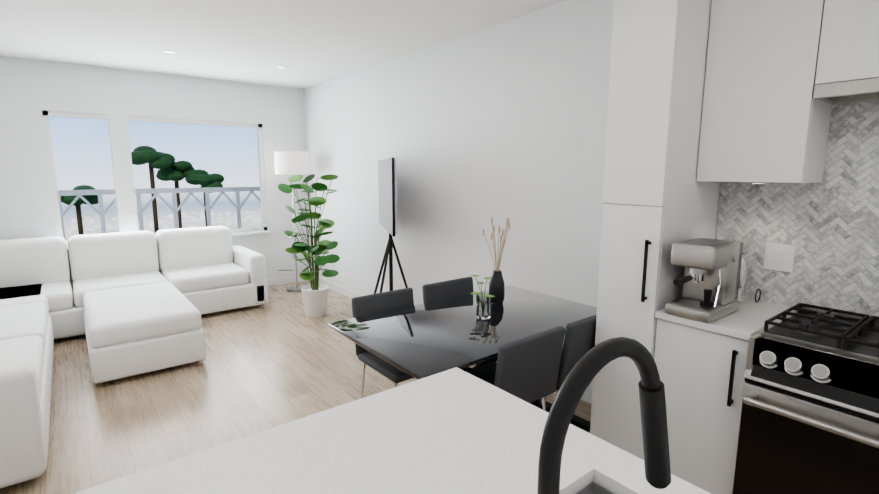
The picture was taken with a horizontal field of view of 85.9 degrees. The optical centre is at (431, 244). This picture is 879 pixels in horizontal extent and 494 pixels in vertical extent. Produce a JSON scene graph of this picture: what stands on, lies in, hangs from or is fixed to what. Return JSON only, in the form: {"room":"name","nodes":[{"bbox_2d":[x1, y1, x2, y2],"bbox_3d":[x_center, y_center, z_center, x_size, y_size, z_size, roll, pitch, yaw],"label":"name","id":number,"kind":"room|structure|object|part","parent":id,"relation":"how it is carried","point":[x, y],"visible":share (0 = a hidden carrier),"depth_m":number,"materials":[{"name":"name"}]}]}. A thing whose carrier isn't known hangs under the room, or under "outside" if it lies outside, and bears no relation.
{"room":"kitchen","nodes":[
{"label":"kitchen","id":0,"kind":"room"},
{"bbox_2d":[0,56,309,289],"bbox_3d":[-4.023,-0.543,4.976,5.650,2.660,0.140,-7,11,-37],"label":"wall","id":1,"kind":"structure","parent":0,"point":[31,90],"depth_m":5.21,"materials":[{"name":"paint"}]},
{"bbox_2d":[42,110,271,248],"bbox_3d":[-3.096,-0.763,5.596,2.288,1.433,0.150,-7,11,-37],"label":"windows","id":2,"kind":"structure","parent":1,"relation":"attached to","point":[118,124],"depth_m":5.30,"materials":[{"name":"glass"}]},
{"bbox_2d":[267,275,309,286],"bbox_3d":[-3.860,0.718,5.196,5.740,0.100,0.020,-7,11,-37],"label":"baseboard","id":3,"kind":"structure","parent":1,"relation":"attached to","point":[291,279],"depth_m":6.57,"materials":[{"name":"white wood"}]},
{"bbox_2d":[58,187,260,239],"bbox_3d":[-3.648,-0.045,6.504,4.400,1.410,1.650,-7,11,-37],"label":"rail","id":4,"kind":"object","parent":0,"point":[101,212],"visible":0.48,"depth_m":6.88,"materials":[{"name":"white"}]},
{"bbox_2d":[0,0,565,88],"bbox_3d":[-3.194,-1.177,0.108,10.390,0.080,8.610,-7,11,-37],"label":"ceiling","id":5,"kind":"structure","parent":0,"point":[308,43],"depth_m":3.80,"materials":[{"name":"paint"}]},
{"bbox_2d":[162,50,175,53],"bbox_3d":[-2.454,-1.797,4.410,0.122,0.005,0.122,-7,11,-37],"label":"recessed light","id":6,"kind":"object","parent":5,"relation":"in","point":[169,51],"visible":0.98,"depth_m":4.40,"materials":[{"name":"white plastic"}]},
{"bbox_2d":[0,281,591,493],"bbox_3d":[-3.197,1.521,0.524,10.390,0.060,8.610,-7,11,-37],"label":"floor","id":7,"kind":"structure","parent":0,"point":[280,357],"depth_m":3.35,"materials":[{"name":"brown wood"}]},
{"bbox_2d":[0,226,267,488],"bbox_3d":[-2.588,0.497,3.919,2.950,0.850,3.420,-7,11,-37],"label":"sofa","id":8,"kind":"object","parent":7,"relation":"on","point":[126,307],"visible":1,"depth_m":4.25,"materials":[{"name":"white fabric"}]},
{"bbox_2d":[274,151,308,291],"bbox_3d":[-1.788,-0.287,6.151,0.420,1.800,0.420,-7,11,-37],"label":"floor lamp","id":9,"kind":"object","parent":7,"relation":"on","point":[292,162],"visible":0.88,"depth_m":5.88,"materials":[{"name":"silver metal"}]},
{"bbox_3d":[-1.787,-1.038,6.035,0.420,0.280,0.420,-7,11,-37],"label":"lamp shade","id":10,"kind":"part","parent":9,"relation":"part of","materials":[{"name":"white fabric"}]},
{"bbox_2d":[277,174,339,316],"bbox_3d":[-1.292,0.021,5.044,0.720,1.529,0.625,-7,11,-37],"label":"plant","id":11,"kind":"object","parent":7,"relation":"on","point":[315,296],"visible":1,"depth_m":5.05,"materials":[{"name":"green plant"}]},
{"bbox_3d":[-1.278,0.620,5.193,0.300,0.300,0.300,-7,11,-37],"label":"pot","id":12,"kind":"part","parent":11,"relation":"part of","materials":[{"name":"white ceramic"}]},
{"bbox_2d":[351,287,414,398],"bbox_3d":[-0.167,0.723,2.846,0.440,0.801,0.489,-7,11,-37],"label":"chair","id":13,"kind":"object","parent":7,"relation":"on","point":[379,302],"visible":0.46,"depth_m":2.85,"materials":[{"name":"grey fabric"}]},
{"bbox_2d":[374,157,407,293],"bbox_3d":[-0.432,0.032,4.492,0.603,1.662,0.999,-7,11,-37],"label":"television","id":14,"kind":"object","parent":7,"relation":"on","point":[387,189],"visible":0.75,"depth_m":4.41,"materials":[{"name":"black"}]},
{"bbox_2d":[76,367,710,493],"bbox_3d":[0.469,1.058,0.335,1.026,0.920,2.540,-7,11,-37],"label":"kitchen island","id":15,"kind":"object","parent":7,"relation":"on","point":[455,430],"visible":1,"depth_m":1.07,"materials":[{"name":"white stone"}]},
{"bbox_2d":[439,479,710,493],"bbox_3d":[0.350,0.656,0.704,0.428,0.179,0.548,-7,11,-37],"label":"sink","id":16,"kind":"object","parent":15,"relation":"in","point":[590,486],"depth_m":1.01,"materials":[{"name":"ceramic"}]},
{"bbox_2d":[537,337,670,493],"bbox_3d":[0.215,0.328,0.581,0.290,0.445,0.059,-7,11,-37],"label":"faucet","id":17,"kind":"object","parent":15,"relation":"on","point":[590,365],"visible":1,"depth_m":0.53,"materials":[{"name":"black metal"}]},
{"bbox_2d":[422,277,473,367],"bbox_3d":[0.253,0.674,3.166,0.440,0.801,0.489,-7,11,-37],"label":"chair","id":18,"kind":"object","parent":7,"relation":"on","point":[446,289],"visible":0.12,"depth_m":3.25,"materials":[{"name":"grey fabric"}]},
{"bbox_2d":[328,285,596,431],"bbox_3d":[0.262,0.786,2.692,1.420,0.761,0.855,-7,11,-37],"label":"dining table","id":19,"kind":"object","parent":7,"relation":"on","point":[421,341],"visible":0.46,"depth_m":2.49,"materials":[{"name":"black"}]},
{"bbox_2d":[470,275,494,319],"bbox_3d":[0.285,0.290,2.618,0.147,0.239,0.157,-7,11,-37],"label":"glass vase","id":20,"kind":"object","parent":19,"relation":"on","point":[483,306],"visible":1,"depth_m":2.60,"materials":[{"name":"clear glass"}]},
{"bbox_2d":[482,217,509,303],"bbox_3d":[0.410,0.096,2.911,0.197,0.534,0.107,-7,11,-37],"label":"vase","id":21,"kind":"object","parent":19,"relation":"on","point":[496,286],"visible":1,"depth_m":2.90,"materials":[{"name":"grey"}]},
{"bbox_2d":[465,326,564,410],"bbox_3d":[0.335,0.789,2.424,0.440,0.801,0.489,-7,11,-37],"label":"chair","id":22,"kind":"object","parent":7,"relation":"on","point":[526,369],"visible":0.5,"depth_m":2.22,"materials":[{"name":"dark grey fabric"},{"name":"black metal"}]},
{"bbox_2d":[544,315,596,405],"bbox_3d":[0.714,0.744,2.714,0.440,0.801,0.489,-7,11,-37],"label":"chair","id":23,"kind":"object","parent":7,"relation":"on","point":[579,341],"visible":0.17,"depth_m":2.41,"materials":[{"name":"dark grey fabric"},{"name":"black metal"}]},
{"bbox_2d":[590,0,719,459],"bbox_3d":[1.157,-0.007,2.422,0.624,2.390,0.300,-7,11,-37],"label":"tall cabinet","id":24,"kind":"object","parent":7,"relation":"on","point":[659,200],"visible":0.65,"depth_m":2.20,"materials":[{"name":"white wood"}]},
{"bbox_2d":[654,318,747,493],"bbox_3d":[1.387,0.774,2.281,0.574,0.889,0.385,-7,11,-37],"label":"base cabinet","id":25,"kind":"object","parent":7,"relation":"on","point":[701,367],"depth_m":2.07,"materials":[{"name":"white wood"}]},
{"bbox_2d":[655,298,794,341],"bbox_3d":[1.381,0.320,2.206,0.590,0.030,0.388,-7,11,-37],"label":"countertop","id":26,"kind":"structure","parent":25,"relation":"on","point":[751,316],"depth_m":2.07,"materials":[{"name":"white stone"}]},
{"bbox_2d":[665,238,742,322],"bbox_3d":[1.204,0.154,2.102,0.446,0.327,0.208,-7,11,-37],"label":"coffee machine","id":27,"kind":"object","parent":26,"relation":"on","point":[710,280],"visible":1,"depth_m":2.07,"materials":[{"name":"silver metal"}]},
{"bbox_2d":[723,239,760,302],"bbox_3d":[1.473,0.128,2.345,0.206,0.306,0.236,-7,11,-37],"label":"jar","id":28,"kind":"object","parent":26,"relation":"on","point":[742,282],"visible":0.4,"depth_m":2.28,"materials":[{"name":"clear glass"}]},
{"bbox_2d":[732,303,878,493],"bbox_3d":[1.687,0.813,1.781,0.704,0.966,0.765,-7,11,-37],"label":"range","id":29,"kind":"object","parent":7,"relation":"on","point":[809,420],"visible":1,"depth_m":1.74,"materials":[{"name":"black metal"}]},
{"bbox_2d":[304,0,878,388],"bbox_3d":[0.855,-0.297,3.414,0.148,2.660,8.610,-7,11,-37],"label":"wall","id":30,"kind":"structure","parent":0,"point":[473,133],"depth_m":3.49,"materials":[{"name":"paint"}]},
{"bbox_2d":[314,275,591,403],"bbox_3d":[-0.216,0.774,4.859,0.011,0.100,4.980,-7,11,-37],"label":"baseboard","id":31,"kind":"structure","parent":30,"relation":"attached to","point":[585,397],"depth_m":5.92,"materials":[{"name":"white wood"}]},
{"bbox_2d":[696,0,831,183],"bbox_3d":[1.511,-0.725,2.125,0.290,0.880,0.416,-7,11,-37],"label":"upper cabinet","id":32,"kind":"object","parent":30,"relation":"attached to","point":[770,65],"depth_m":2.03,"materials":[{"name":"white wood"}]},
{"bbox_2d":[763,243,795,272],"bbox_3d":[1.670,0.063,2.272,0.008,0.130,0.120,-7,11,-37],"label":"light switch","id":33,"kind":"object","parent":30,"relation":"attached to","point":[778,257],"visible":1,"depth_m":2.27,"materials":[{"name":"white plastic"}]},
{"bbox_2d":[816,0,878,84],"bbox_3d":[1.752,-0.870,1.787,0.290,0.490,0.368,-7,11,-37],"label":"upper cabinet","id":34,"kind":"object","parent":30,"relation":"attached to","point":[849,51],"depth_m":1.79,"materials":[{"name":"white wood"}]},
{"bbox_2d":[813,77,878,103],"bbox_3d":[1.862,-0.578,1.685,0.294,0.054,0.734,-7,11,-37],"label":"hood insert","id":35,"kind":"object","parent":34,"relation":"attached to","point":[862,90],"visible":1,"depth_m":1.83,"materials":[{"name":"silver metal"}]},
{"label":"outside","id":36,"kind":"structure","parent":0,"visible":0},
{"bbox_2d":[61,146,224,234],"bbox_3d":[-4.921,-0.642,8.134,2.522,2.090,1.081,-7,11,-37],"label":"trees","id":37,"kind":"object","parent":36,"point":[168,166],"visible":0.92,"depth_m":8.11,"materials":[{"name":"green plant"}]},
{"bbox_2d":[49,116,261,239],"bbox_3d":[-5.972,-1.982,8.255,14.000,7.500,0.001,-7,11,-37],"label":"sky","id":38,"kind":"structure","parent":36,"point":[81,147],"depth_m":9.00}
]}

